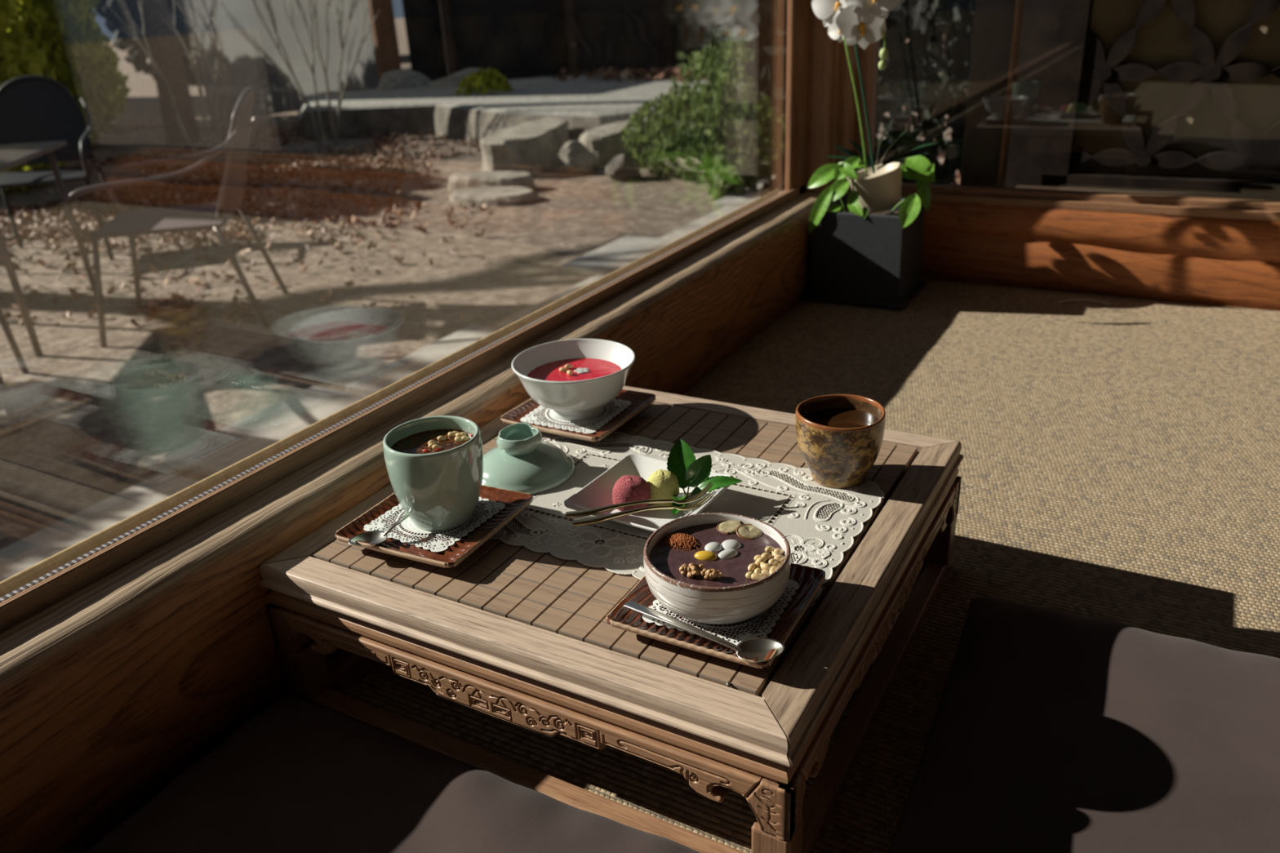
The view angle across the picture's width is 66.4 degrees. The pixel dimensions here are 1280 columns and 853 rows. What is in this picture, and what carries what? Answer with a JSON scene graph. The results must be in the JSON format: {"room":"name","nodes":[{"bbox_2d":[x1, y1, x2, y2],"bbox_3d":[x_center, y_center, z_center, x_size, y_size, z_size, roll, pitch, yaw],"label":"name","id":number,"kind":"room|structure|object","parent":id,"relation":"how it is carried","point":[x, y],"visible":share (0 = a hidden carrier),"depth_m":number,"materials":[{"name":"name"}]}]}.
{"room":"cafe","nodes":[
{"label":"cafe","id":0,"kind":"room"},
{"bbox_2d":[0,17,967,549],"bbox_3d":[7.028,-4.781,13.060,90.000,0.300,90.000,11,28,27],"label":"ground","id":1,"kind":"structure","parent":0,"point":[96,423],"depth_m":4.35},
{"bbox_2d":[0,305,29,432],"bbox_3d":[-2.384,-0.431,3.055,0.570,0.915,0.714,-15,27,-24],"label":"garden chair","id":2,"kind":"object","parent":1,"relation":"on","point":[4,395],"visible":1,"depth_m":3.49,"materials":[{"name":"grey metal"}]},
{"bbox_2d":[0,0,65,195],"bbox_3d":[-5.114,-2.685,7.098,1.496,2.142,2.118,-7,25,-9],"label":"bush","id":3,"kind":"object","parent":1,"relation":"on","point":[17,60],"visible":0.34,"depth_m":7.13,"materials":[{"name":"green plant"}]},
{"bbox_2d":[0,140,96,357],"bbox_3d":[-2.800,-0.702,3.943,0.840,0.711,0.840,-7,25,-9],"label":"garden table","id":4,"kind":"object","parent":1,"relation":"on","point":[15,154],"visible":0.8,"depth_m":3.91,"materials":[{"name":"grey metal"}]},
{"bbox_2d":[0,75,119,260],"bbox_3d":[-3.212,-1.381,5.249,0.570,0.915,0.714,-11,26,-17],"label":"garden chair","id":5,"kind":"object","parent":1,"relation":"on","point":[33,108],"visible":0.94,"depth_m":5.38,"materials":[{"name":"black"}]},
{"bbox_2d":[17,0,116,146],"bbox_3d":[-5.896,-3.594,9.167,1.523,2.153,2.110,-7,25,-10],"label":"bush","id":6,"kind":"object","parent":1,"relation":"on","point":[52,24],"visible":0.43,"depth_m":9.12,"materials":[{"name":"green plant"}]},
{"bbox_2d":[66,0,131,121],"bbox_3d":[-6.651,-4.364,10.941,1.453,2.077,2.049,-17,28,-29],"label":"bush","id":7,"kind":"object","parent":1,"relation":"on","point":[88,24],"visible":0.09,"depth_m":11.10,"materials":[{"name":"green plant"}]},
{"bbox_2d":[0,471,198,582],"bbox_3d":[-1.181,0.337,2.281,0.746,0.036,0.726,11,28,27],"label":"paving slab","id":8,"kind":"object","parent":1,"relation":"on","point":[15,557],"visible":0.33,"depth_m":2.47,"materials":[{"name":"stone"}]},
{"bbox_2d":[94,0,202,83],"bbox_3d":[-7.826,-7.791,16.951,3.103,3.943,3.377,11,28,27],"label":"hedge","id":9,"kind":"object","parent":1,"relation":"on","point":[137,56],"visible":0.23,"depth_m":16.48,"materials":[{"name":"green plant"}]},
{"bbox_2d":[111,0,228,159],"bbox_3d":[-3.684,-3.096,8.066,0.924,1.763,0.812,11,28,27],"label":"bare shrub","id":10,"kind":"object","parent":1,"relation":"on","point":[214,42],"visible":1,"depth_m":8.22,"materials":[{"name":"plant"}]},
{"bbox_2d":[139,0,200,145],"bbox_3d":[-4.163,-4.499,8.962,1.459,3.633,0.774,-7,25,-8],"label":"trunk","id":11,"kind":"object","parent":1,"relation":"on","point":[163,42],"visible":0.81,"depth_m":9.28,"materials":[{"name":"brown plant"}]},
{"bbox_2d":[63,87,288,347],"bbox_3d":[-1.861,-0.878,3.984,0.714,0.915,0.570,-7,25,-9],"label":"garden chair","id":12,"kind":"object","parent":1,"relation":"on","point":[131,223],"visible":1,"depth_m":3.85,"materials":[{"name":"metal"}]},
{"bbox_2d":[0,124,488,326],"bbox_3d":[-3.460,-2.384,8.548,4.351,0.078,11.424,-17,28,-29],"label":"fallen leaves","id":13,"kind":"object","parent":1,"relation":"on","point":[131,200],"visible":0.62,"depth_m":6.51,"materials":[{"name":"brown plant"}]},
{"bbox_2d":[164,386,367,476],"bbox_3d":[-0.875,0.054,2.872,0.831,0.035,0.587,11,28,27],"label":"paving slab","id":14,"kind":"object","parent":1,"relation":"on","point":[214,452],"visible":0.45,"depth_m":2.95,"materials":[{"name":"stone"}]},
{"bbox_2d":[184,0,379,124],"bbox_3d":[-4.000,-4.884,10.956,0.015,2.540,2.636,10,27,27],"label":"wall","id":15,"kind":"structure","parent":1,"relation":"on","point":[273,94],"depth_m":11.07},
{"bbox_2d":[221,0,379,146],"bbox_3d":[-2.909,-3.364,8.701,1.275,1.655,0.842,-5,24,-4],"label":"bare shrub","id":16,"kind":"object","parent":1,"relation":"on","point":[335,134],"visible":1,"depth_m":8.66,"materials":[{"name":"plant"}]},
{"bbox_2d":[311,90,342,97],"bbox_3d":[-3.330,-3.485,10.671,0.737,0.327,0.586,10,27,26],"label":"rock","id":17,"kind":"object","parent":1,"relation":"on","point":[333,92],"visible":0.08,"depth_m":10.57,"materials":[{"name":"stone"}]},
{"bbox_2d":[367,0,401,80],"bbox_3d":[-3.497,-6.054,12.588,0.250,3.400,0.387,11,28,29],"label":"wooden post","id":18,"kind":"object","parent":1,"relation":"on","point":[384,30],"visible":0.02,"depth_m":12.90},
{"bbox_2d":[378,69,432,89],"bbox_3d":[-2.669,-3.832,11.188,0.742,0.480,0.885,-3,24,0],"label":"rock","id":19,"kind":"object","parent":1,"relation":"on","point":[401,78],"visible":0.24,"depth_m":10.91,"materials":[{"name":"stone"}]},
{"bbox_2d":[346,324,501,395],"bbox_3d":[-0.490,-0.193,3.375,0.760,0.036,0.686,11,28,27],"label":"paving slab","id":20,"kind":"object","parent":1,"relation":"on","point":[380,379],"visible":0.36,"depth_m":3.45,"materials":[{"name":"stone"}]},
{"bbox_2d":[424,67,486,88],"bbox_3d":[-1.966,-3.743,10.899,0.924,0.492,0.662,-11,25,-17],"label":"rock","id":21,"kind":"object","parent":1,"relation":"on","point":[452,81],"visible":0.13,"depth_m":10.64,"materials":[{"name":"stone"}]},
{"bbox_2d":[455,66,513,95],"bbox_3d":[-1.593,-3.399,10.003,0.577,0.556,0.602,11,28,27],"label":"grass tuft","id":22,"kind":"object","parent":1,"relation":"on","point":[489,79],"visible":0.44,"depth_m":9.84,"materials":[{"name":"green plant"}]},
{"bbox_2d":[448,170,536,191],"bbox_3d":[-0.990,-1.640,6.549,0.607,0.105,0.299,11,28,27],"label":"step stone","id":23,"kind":"structure","parent":1,"relation":"on","point":[507,178],"depth_m":6.46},
{"bbox_2d":[449,186,539,206],"bbox_3d":[-0.930,-1.470,6.215,0.600,0.067,0.352,11,28,27],"label":"step stone","id":24,"kind":"structure","parent":1,"relation":"on","point":[514,195],"depth_m":6.11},
{"bbox_2d":[480,116,569,175],"bbox_3d":[-0.824,-2.143,7.448,0.463,0.271,1.389,3,25,13],"label":"boulder","id":25,"kind":"object","parent":1,"relation":"on","point":[533,147],"depth_m":7.01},
{"bbox_2d":[295,68,782,142],"bbox_3d":[-1.008,-3.174,9.725,5.886,0.280,4.227,-1,24,3],"label":"stone ledge","id":26,"kind":"object","parent":1,"relation":"on","point":[586,104],"visible":0.51,"depth_m":9.27,"materials":[{"name":"stone"}]},
{"bbox_2d":[537,65,716,82],"bbox_3d":[0.298,-3.832,10.576,3.233,0.150,1.201,11,28,27],"label":"fallen leaves","id":27,"kind":"object","parent":26,"relation":"on","point":[628,73],"visible":0.71,"depth_m":10.55,"materials":[{"name":"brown plant"}]},
{"bbox_2d":[494,271,612,328],"bbox_3d":[-0.063,-0.481,3.965,0.692,0.034,0.829,11,28,27],"label":"paving slab","id":28,"kind":"object","parent":1,"relation":"on","point":[602,274],"visible":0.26,"depth_m":4.05,"materials":[{"name":"stone"}]},
{"bbox_2d":[558,140,596,174],"bbox_3d":[-0.442,-1.913,6.951,0.273,0.240,0.247,-6,25,-7],"label":"rock","id":29,"kind":"object","parent":1,"relation":"on","point":[575,158],"visible":0.94,"depth_m":6.88,"materials":[{"name":"stone"}]},
{"bbox_2d":[560,235,676,275],"bbox_3d":[0.180,-0.775,4.578,0.918,0.040,0.617,11,28,27],"label":"paving slab","id":30,"kind":"object","parent":1,"relation":"on","point":[617,254],"visible":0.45,"depth_m":4.65,"materials":[{"name":"stone"}]},
{"bbox_2d":[605,154,642,182],"bbox_3d":[-0.097,-1.763,6.639,0.213,0.186,0.288,15,30,35],"label":"rock","id":31,"kind":"object","parent":1,"relation":"on","point":[623,167],"visible":0.98,"depth_m":6.57,"materials":[{"name":"stone"}]},
{"bbox_2d":[578,115,717,169],"bbox_3d":[0.036,-2.300,7.746,0.484,0.227,1.722,17,31,37],"label":"boulder","id":32,"kind":"object","parent":1,"relation":"on","point":[606,142],"depth_m":7.19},
{"bbox_2d":[401,0,938,81],"bbox_3d":[0.802,-6.720,13.445,8.202,3.500,2.200,-7,25,-9],"label":"building","id":33,"kind":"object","parent":1,"relation":"on","point":[518,39],"visible":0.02,"depth_m":13.97,"materials":[{"name":"brown wood"}]},
{"bbox_2d":[660,204,742,239],"bbox_3d":[0.593,-1.037,5.109,0.678,0.041,0.817,11,28,27],"label":"paving slab","id":34,"kind":"object","parent":1,"relation":"on","point":[727,209],"visible":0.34,"depth_m":5.20,"materials":[{"name":"stone"}]},
{"bbox_2d":[620,34,786,181],"bbox_3d":[0.687,-2.293,6.880,1.470,0.934,1.983,11,28,27],"label":"leafy shrub","id":35,"kind":"object","parent":1,"relation":"on","point":[716,104],"visible":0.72,"depth_m":6.44,"materials":[{"name":"green plant"}]},
{"bbox_2d":[706,154,759,201],"bbox_3d":[0.538,-1.470,5.876,0.313,0.325,0.350,11,28,27],"label":"leaf plant","id":36,"kind":"object","parent":1,"relation":"on","point":[726,179],"visible":0.94,"depth_m":5.81,"materials":[{"name":"green plant"}]},
{"bbox_2d":[714,177,768,208],"bbox_3d":[0.975,-1.381,5.829,0.795,0.039,0.824,11,28,27],"label":"paving slab","id":37,"kind":"object","parent":1,"relation":"on","point":[750,195],"visible":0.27,"depth_m":5.73,"materials":[{"name":"stone"}]},
{"bbox_2d":[743,0,975,196],"bbox_3d":[1.008,-1.610,3.624,0.729,2.308,1.956,11,28,27],"label":"window","id":38,"kind":"structure","parent":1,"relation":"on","point":[917,75],"depth_m":3.33,"materials":[{"name":"glass"}]},
{"bbox_2d":[878,137,951,151],"bbox_3d":[1.928,-2.088,7.292,0.715,0.031,0.587,11,28,27],"label":"paving slab","id":39,"kind":"object","parent":1,"relation":"on","point":[945,140],"depth_m":7.38,"materials":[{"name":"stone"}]},
{"bbox_2d":[911,151,959,185],"bbox_3d":[1.482,-1.215,5.384,1.219,0.093,3.427,11,28,27],"label":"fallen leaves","id":40,"kind":"object","parent":1,"relation":"on","point":[957,175],"visible":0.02,"depth_m":6.03,"materials":[{"name":"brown plant"}]},
{"bbox_2d":[935,4,969,63],"bbox_3d":[2.893,-3.995,6.985,1.511,3.668,1.282,-4,24,-2],"label":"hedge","id":41,"kind":"object","parent":1,"relation":"on","point":[966,31],"visible":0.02,"depth_m":7.38,"materials":[{"name":"green plant"}]},
{"bbox_2d":[328,278,1279,852],"bbox_3d":[0.639,0.684,-0.026,2.734,0.060,4.240,11,28,27],"label":"floor","id":42,"kind":"structure","parent":0,"point":[1120,463],"depth_m":1.27,"materials":[{"name":"carpet"}]},
{"bbox_2d":[86,693,700,852],"bbox_3d":[-0.234,0.388,0.600,0.500,0.047,0.522,10,27,26],"label":"floor cushion","id":43,"kind":"object","parent":42,"relation":"on","point":[300,775],"visible":1,"depth_m":0.76,"materials":[{"name":"brown fabric"}]},
{"bbox_2d":[258,386,964,852],"bbox_3d":[0.003,0.139,0.989,0.511,0.157,0.507,11,28,27],"label":"table","id":44,"kind":"object","parent":42,"relation":"on","point":[520,636],"visible":0.74,"depth_m":0.80,"materials":[{"name":"brown wood"}]},
{"bbox_2d":[335,484,533,568],"bbox_3d":[-0.190,0.087,0.913,0.133,0.013,0.133,9,27,25],"label":"serving tray","id":45,"kind":"object","parent":44,"relation":"on","point":[515,502],"visible":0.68,"depth_m":0.89,"materials":[{"name":"brown wood"}]},
{"bbox_2d":[348,513,408,547],"bbox_3d":[-0.226,0.091,0.889,0.028,0.016,0.082,17,31,37],"label":"spoon","id":46,"kind":"object","parent":45,"relation":"on","point":[375,537],"visible":0.95,"depth_m":0.88,"materials":[{"name":"silver metal"}]},
{"bbox_2d":[348,530,387,547],"bbox_3d":[-0.241,0.103,0.873,0.029,0.008,0.031,11,28,27],"label":"bowl","id":47,"kind":"object","parent":46,"relation":"on","point":[375,537],"depth_m":0.88,"materials":[{"name":"silver metal"}]},
{"bbox_2d":[364,497,505,552],"bbox_3d":[-0.192,0.085,0.917,0.099,0.001,0.099,11,28,29],"label":"lace doily","id":48,"kind":"object","parent":45,"relation":"on","point":[407,524],"visible":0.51,"depth_m":0.90,"materials":[{"name":"fabric"}]},
{"bbox_2d":[382,415,483,530],"bbox_3d":[-0.186,0.045,0.900,0.088,0.084,0.088,11,28,27],"label":"mug","id":49,"kind":"object","parent":48,"relation":"on","point":[441,491],"visible":0.98,"depth_m":0.87,"materials":[{"name":"green ceramic"}]},
{"bbox_2d":[390,429,473,453],"bbox_3d":[-0.188,0.019,0.888,0.080,0.001,0.080,11,28,27],"label":"tea","id":50,"kind":"object","parent":49,"relation":"in","point":[415,443],"visible":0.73,"depth_m":0.90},
{"bbox_2d":[431,444,441,449],"bbox_3d":[-0.184,0.019,0.887,0.008,0.005,0.006,5,26,17],"label":"pine nut","id":51,"kind":"object","parent":50,"relation":"in","point":[434,446],"visible":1,"depth_m":0.89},
{"bbox_2d":[436,435,446,440],"bbox_3d":[-0.183,0.011,0.904,0.008,0.005,0.006,5,26,17],"label":"pine nut","id":52,"kind":"object","parent":50,"relation":"in","point":[439,437],"visible":1,"depth_m":0.90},
{"bbox_2d":[461,435,471,440],"bbox_3d":[-0.161,0.011,0.902,0.006,0.005,0.008,20,33,41],"label":"pine nut","id":53,"kind":"object","parent":50,"relation":"in","point":[464,437],"visible":1,"depth_m":0.90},
{"bbox_2d":[500,389,655,442],"bbox_3d":[-0.070,-0.018,1.132,0.133,0.013,0.133,11,28,28],"label":"serving tray","id":54,"kind":"object","parent":44,"relation":"on","point":[639,401],"visible":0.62,"depth_m":1.11,"materials":[{"name":"brown wood"}]},
{"bbox_2d":[520,398,631,433],"bbox_3d":[-0.073,-0.018,1.129,0.099,0.001,0.099,10,27,26],"label":"lace doily","id":55,"kind":"object","parent":54,"relation":"on","point":[626,403],"visible":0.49,"depth_m":1.11,"materials":[{"name":"fabric"}]},
{"bbox_2d":[511,338,635,421],"bbox_3d":[-0.074,-0.048,1.119,0.141,0.062,0.141,8,27,24],"label":"footed bowl","id":56,"kind":"object","parent":55,"relation":"on","point":[578,400],"visible":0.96,"depth_m":1.10,"materials":[{"name":"white ceramic"}]},
{"bbox_2d":[527,358,622,381],"bbox_3d":[-0.074,-0.059,1.115,0.110,0.001,0.110,11,28,27],"label":"soup","id":57,"kind":"object","parent":56,"relation":"in","point":[549,371],"visible":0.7,"depth_m":1.13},
{"bbox_2d":[573,367,589,373],"bbox_3d":[-0.067,-0.065,1.125,0.018,0.002,0.017,11,28,27],"label":"garnish","id":58,"kind":"object","parent":57,"relation":"on","point":[580,370],"visible":1,"depth_m":1.12,"materials":[{"name":"grey food"}]},
{"bbox_2d":[488,431,884,608],"bbox_3d":[0.015,0.073,0.945,0.391,0.002,0.250,11,28,27],"label":"placemat","id":59,"kind":"object","parent":44,"relation":"on","point":[824,541],"visible":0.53,"depth_m":0.92,"materials":[{"name":"fabric"}]},
{"bbox_2d":[482,422,574,494],"bbox_3d":[-0.123,0.026,1.008,0.109,0.046,0.109,1,25,8],"label":"lid","id":60,"kind":"object","parent":59,"relation":"on","point":[521,461],"visible":0.94,"depth_m":0.99,"materials":[{"name":"green ceramic"}]},
{"bbox_2d":[564,453,733,532],"bbox_3d":[0.010,0.069,0.924,0.120,0.022,0.120,12,28,30],"label":"square plate","id":61,"kind":"object","parent":59,"relation":"on","point":[597,493],"visible":0.51,"depth_m":0.93,"materials":[{"name":"white ceramic"}]},
{"bbox_2d":[612,475,649,513],"bbox_3d":[-0.008,0.062,0.922,0.036,0.032,0.034,11,28,27],"label":"rice cake","id":62,"kind":"object","parent":61,"relation":"on","point":[628,488],"visible":0.79,"depth_m":0.91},
{"bbox_2d":[564,482,712,518],"bbox_3d":[0.001,0.070,0.892,0.141,0.010,0.016,-9,25,-13],"label":"fork","id":63,"kind":"object","parent":61,"relation":"on","point":[571,514],"visible":1,"depth_m":0.88,"materials":[{"name":"gold metal"}]},
{"bbox_2d":[572,490,716,526],"bbox_3d":[0.006,0.075,0.887,0.142,0.014,0.018,-12,26,-18],"label":"fork","id":64,"kind":"object","parent":61,"relation":"on","point":[590,521],"visible":1,"depth_m":0.87,"materials":[{"name":"gold metal"}]},
{"bbox_2d":[646,469,679,506],"bbox_3d":[0.022,0.057,0.931,0.032,0.032,0.033,11,28,27],"label":"rice cake","id":65,"kind":"object","parent":61,"relation":"on","point":[663,484],"visible":0.77,"depth_m":0.92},
{"bbox_2d":[666,439,742,515],"bbox_3d":[0.052,0.053,0.913,0.072,0.053,0.064,11,28,27],"label":"leaf sprig","id":66,"kind":"object","parent":61,"relation":"on","point":[689,471],"visible":0.98,"depth_m":0.93,"materials":[{"name":"green"}]},
{"bbox_2d":[795,394,885,488],"bbox_3d":[0.196,0.017,0.960,0.086,0.072,0.086,-21,30,-34],"label":"teacup","id":67,"kind":"object","parent":59,"relation":"on","point":[834,457],"visible":0.98,"depth_m":0.93,"materials":[{"name":"brown ceramic"}]},
{"bbox_2d":[803,408,878,428],"bbox_3d":[0.195,-0.002,0.952,0.080,0.001,0.080,11,28,27],"label":"tea","id":68,"kind":"object","parent":67,"relation":"in","point":[844,418],"visible":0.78,"depth_m":0.97,"materials":[{"name":"brown liquid"}]},
{"bbox_2d":[606,563,825,668],"bbox_3d":[0.063,0.138,0.773,0.133,0.013,0.133,10,27,27],"label":"serving tray","id":69,"kind":"object","parent":44,"relation":"on","point":[810,580],"visible":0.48,"depth_m":0.74,"materials":[{"name":"brown wood"}]},
{"bbox_2d":[622,600,784,662],"bbox_3d":[0.042,0.153,0.725,0.133,0.013,0.030,11,28,27],"label":"spoon","id":70,"kind":"object","parent":69,"relation":"on","point":[751,648],"visible":1,"depth_m":0.71,"materials":[{"name":"silver metal"}]},
{"bbox_2d":[735,637,784,662],"bbox_3d":[0.086,0.163,0.703,0.033,0.008,0.029,11,28,27],"label":"bowl","id":71,"kind":"object","parent":70,"relation":"on","point":[751,648],"depth_m":0.71,"materials":[{"name":"silver metal"}]},
{"bbox_2d":[642,579,799,645],"bbox_3d":[0.065,0.137,0.771,0.099,0.001,0.099,10,27,26],"label":"lace doily","id":72,"kind":"object","parent":69,"relation":"on","point":[792,584],"visible":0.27,"depth_m":0.74,"materials":[{"name":"white fabric"}]},
{"bbox_2d":[643,512,791,624],"bbox_3d":[0.060,0.114,0.767,0.114,0.045,0.114,-8,25,-10],"label":"soup bowl","id":73,"kind":"object","parent":72,"relation":"on","point":[696,603],"visible":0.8,"depth_m":0.73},
{"bbox_2d":[648,523,784,586],"bbox_3d":[0.060,0.102,0.762,0.106,0.001,0.106,11,28,27],"label":"soup","id":74,"kind":"object","parent":73,"relation":"in","point":[668,561],"visible":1,"depth_m":0.76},
{"bbox_2d":[662,532,702,552],"bbox_3d":[0.033,0.091,0.785,0.038,0.006,0.026,14,29,33],"label":"powder","id":75,"kind":"object","parent":74,"relation":"on","point":[680,539],"visible":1,"depth_m":0.78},
{"bbox_2d":[679,563,704,577],"bbox_3d":[0.039,0.108,0.742,0.016,0.009,0.016,12,28,29],"label":"walnut piece","id":76,"kind":"object","parent":74,"relation":"on","point":[692,571],"visible":1,"depth_m":0.74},
{"bbox_2d":[693,550,717,560],"bbox_3d":[0.051,0.102,0.764,0.019,0.010,0.011,4,25,14],"label":"nut","id":77,"kind":"object","parent":74,"relation":"on","point":[704,555],"visible":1,"depth_m":0.76,"materials":[{"name":"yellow food"}]},
{"bbox_2d":[701,568,724,580],"bbox_3d":[0.054,0.111,0.735,0.017,0.009,0.010,-2,24,2],"label":"walnut piece","id":78,"kind":"object","parent":74,"relation":"on","point":[710,574],"visible":1,"depth_m":0.73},
{"bbox_2d":[704,542,722,551],"bbox_3d":[0.058,0.097,0.776,0.015,0.009,0.013,-10,25,-14],"label":"dumpling","id":79,"kind":"object","parent":74,"relation":"on","point":[712,546],"visible":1,"depth_m":0.77,"materials":[{"name":"grey food"}]},
{"bbox_2d":[717,548,737,559],"bbox_3d":[0.069,0.101,0.766,0.018,0.009,0.010,-13,26,-22],"label":"dumpling","id":80,"kind":"object","parent":74,"relation":"on","point":[726,553],"visible":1,"depth_m":0.76,"materials":[{"name":"grey food"}]},
{"bbox_2d":[715,520,742,534],"bbox_3d":[0.073,0.082,0.802,0.021,0.007,0.019,-17,28,-27],"label":"slice","id":81,"kind":"object","parent":74,"relation":"on","point":[726,527],"visible":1,"depth_m":0.80,"materials":[{"name":"brown food"}]},
{"bbox_2d":[721,539,741,549],"bbox_3d":[0.072,0.095,0.778,0.016,0.009,0.015,-5,24,-4],"label":"dumpling","id":82,"kind":"object","parent":74,"relation":"on","point":[728,544],"visible":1,"depth_m":0.77,"materials":[{"name":"grey food"}]},
{"bbox_2d":[735,524,762,539],"bbox_3d":[0.088,0.086,0.792,0.022,0.007,0.018,-10,25,-15],"label":"slice","id":83,"kind":"object","parent":74,"relation":"on","point":[745,531],"visible":1,"depth_m":0.79,"materials":[{"name":"brown food"}]},
{"bbox_2d":[745,571,754,578],"bbox_3d":[0.083,0.112,0.734,0.009,0.006,0.005,-12,26,-19],"label":"pine nut","id":84,"kind":"object","parent":74,"relation":"on","point":[748,575],"visible":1,"depth_m":0.73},
{"bbox_2d":[747,563,755,571],"bbox_3d":[0.086,0.107,0.744,0.009,0.005,0.006,-18,28,-29],"label":"pine nut","id":85,"kind":"object","parent":74,"relation":"on","point":[751,567],"visible":1,"depth_m":0.74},
{"bbox_2d":[751,573,762,580],"bbox_3d":[0.087,0.113,0.732,0.009,0.005,0.005,5,25,16],"label":"pine nut","id":86,"kind":"object","parent":74,"relation":"on","point":[754,576],"visible":1,"depth_m":0.73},
{"bbox_2d":[756,556,767,564],"bbox_3d":[0.093,0.102,0.747,0.008,0.006,0.006,-21,30,-35],"label":"pine nut","id":87,"kind":"object","parent":74,"relation":"on","point":[759,560],"visible":1,"depth_m":0.74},
{"bbox_2d":[760,569,769,576],"bbox_3d":[0.095,0.110,0.736,0.008,0.006,0.006,-8,25,-11],"label":"pine nut","id":88,"kind":"object","parent":74,"relation":"on","point":[766,572],"visible":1,"depth_m":0.73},
{"bbox_2d":[760,552,773,559],"bbox_3d":[0.098,0.100,0.751,0.009,0.005,0.005,-7,25,-10],"label":"pine nut","id":89,"kind":"object","parent":74,"relation":"on","point":[767,555],"visible":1,"depth_m":0.75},
{"bbox_2d":[763,563,772,570],"bbox_3d":[0.097,0.106,0.739,0.009,0.006,0.005,-4,24,-3],"label":"pine nut","id":90,"kind":"object","parent":74,"relation":"on","point":[766,566],"visible":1,"depth_m":0.74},
{"bbox_2d":[764,546,775,553],"bbox_3d":[0.102,0.096,0.765,0.009,0.005,0.005,-17,28,-29],"label":"pine nut","id":91,"kind":"object","parent":74,"relation":"on","point":[768,549],"visible":1,"depth_m":0.76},
{"bbox_2d":[768,558,777,565],"bbox_3d":[0.101,0.103,0.743,0.006,0.006,0.008,8,27,24],"label":"pine nut","id":92,"kind":"object","parent":74,"relation":"on","point":[772,562],"visible":1,"depth_m":0.74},
{"bbox_2d":[773,548,784,555],"bbox_3d":[0.108,0.097,0.760,0.008,0.006,0.006,1,25,9],"label":"pine nut","id":93,"kind":"object","parent":74,"relation":"on","point":[780,551],"visible":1,"depth_m":0.76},
{"label":"pine nut","id":94,"kind":"object","parent":74,"relation":"on","visible":0},
{"bbox_2d":[773,555,785,561],"bbox_3d":[0.107,0.101,0.746,0.009,0.005,0.005,-2,24,2],"label":"pine nut","id":95,"kind":"object","parent":94,"relation":"on","point":[779,557],"visible":1,"depth_m":0.74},
{"bbox_2d":[805,195,926,311],"bbox_3d":[0.471,-0.363,2.011,0.198,0.185,0.194,11,28,27],"label":"planter","id":96,"kind":"object","parent":42,"relation":"on","point":[873,261],"visible":0.87,"depth_m":1.95,"materials":[{"name":"black"}]},
{"bbox_2d":[807,155,935,233],"bbox_3d":[0.461,-0.462,1.941,0.242,0.144,0.207,11,28,27],"label":"leaves","id":97,"kind":"object","parent":96,"relation":"in","point":[918,167],"visible":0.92,"depth_m":1.93,"materials":[{"name":"green plant"}]},
{"bbox_2d":[846,161,902,213],"bbox_3d":[0.469,-0.478,1.963,0.108,0.095,0.108,-24,32,-38],"label":"flower pot","id":98,"kind":"object","parent":96,"relation":"in","point":[880,191],"visible":0.83,"depth_m":1.93,"materials":[{"name":"beige"}]},
{"bbox_2d":[811,0,938,173],"bbox_3d":[0.439,-0.680,1.850,0.255,0.403,0.098,14,29,33],"label":"orchid","id":99,"kind":"object","parent":98,"relation":"in","point":[862,22],"visible":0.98,"depth_m":1.84,"materials":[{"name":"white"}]},
{"bbox_2d":[887,597,1279,852],"bbox_3d":[0.452,0.317,0.664,0.535,0.059,0.533,10,27,26],"label":"floor cushion","id":100,"kind":"object","parent":42,"relation":"on","point":[1053,731],"visible":1,"depth_m":0.76,"materials":[{"name":"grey fabric"}]},
{"bbox_2d":[1057,298,1109,305],"bbox_3d":[0.870,-0.245,1.919,0.094,0.007,0.019,3,25,13],"label":"cord","id":101,"kind":"object","parent":42,"relation":"on","point":[1073,300],"visible":1,"depth_m":1.92,"materials":[{"name":"beige plastic"}]},
{"bbox_2d":[920,201,1279,311],"bbox_3d":[1.656,-0.222,1.579,2.730,0.173,0.077,11,28,27],"label":"wooden beam","id":102,"kind":"structure","parent":42,"relation":"on","point":[1195,260],"depth_m":1.93,"materials":[{"name":"brown wood"}]},
{"bbox_3d":[-0.762,-0.538,0.031,0.170,2.250,4.500,11,28,27],"label":"wall","id":103,"kind":"structure","parent":0,"visible":0},
{"bbox_2d":[0,0,808,631],"bbox_3d":[-0.725,-0.419,0.158,0.057,1.675,4.245,11,28,27],"label":"window","id":104,"kind":"structure","parent":103,"relation":"in","point":[24,593],"depth_m":1.07,"materials":[{"name":"brown wood"}]},
{"bbox_2d":[0,191,820,852],"bbox_3d":[-0.619,0.351,0.558,0.116,0.185,4.190,11,28,27],"label":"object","id":105,"kind":"structure","parent":103,"relation":"attached to","point":[113,689],"depth_m":0.85,"materials":[{"name":"brown wood"}]},
{"bbox_2d":[784,0,860,195],"bbox_3d":[0.373,-1.395,1.795,0.134,2.250,0.170,11,28,27],"label":"window frame","id":106,"kind":"structure","parent":103,"relation":"attached to","point":[831,107],"depth_m":2.04,"materials":[{"name":"brown wood"}]},
{"bbox_3d":[1.573,-2.174,0.720,2.720,0.060,0.100,11,28,27],"label":"wall","id":107,"kind":"structure","parent":0,"visible":0},
{"bbox_2d":[854,0,1279,221],"bbox_3d":[1.672,-1.236,1.240,2.720,2.105,0.302,11,28,27],"label":"window","id":108,"kind":"structure","parent":107,"relation":"in","point":[997,24],"depth_m":2.01,"materials":[{"name":"brown wood"}]},
{"bbox_2d":[944,0,1279,197],"bbox_3d":[1.491,-1.098,1.652,1.810,1.678,0.046,11,28,27],"label":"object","id":109,"kind":"object","parent":108,"relation":"attached to","point":[1158,95],"visible":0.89,"depth_m":2.09,"materials":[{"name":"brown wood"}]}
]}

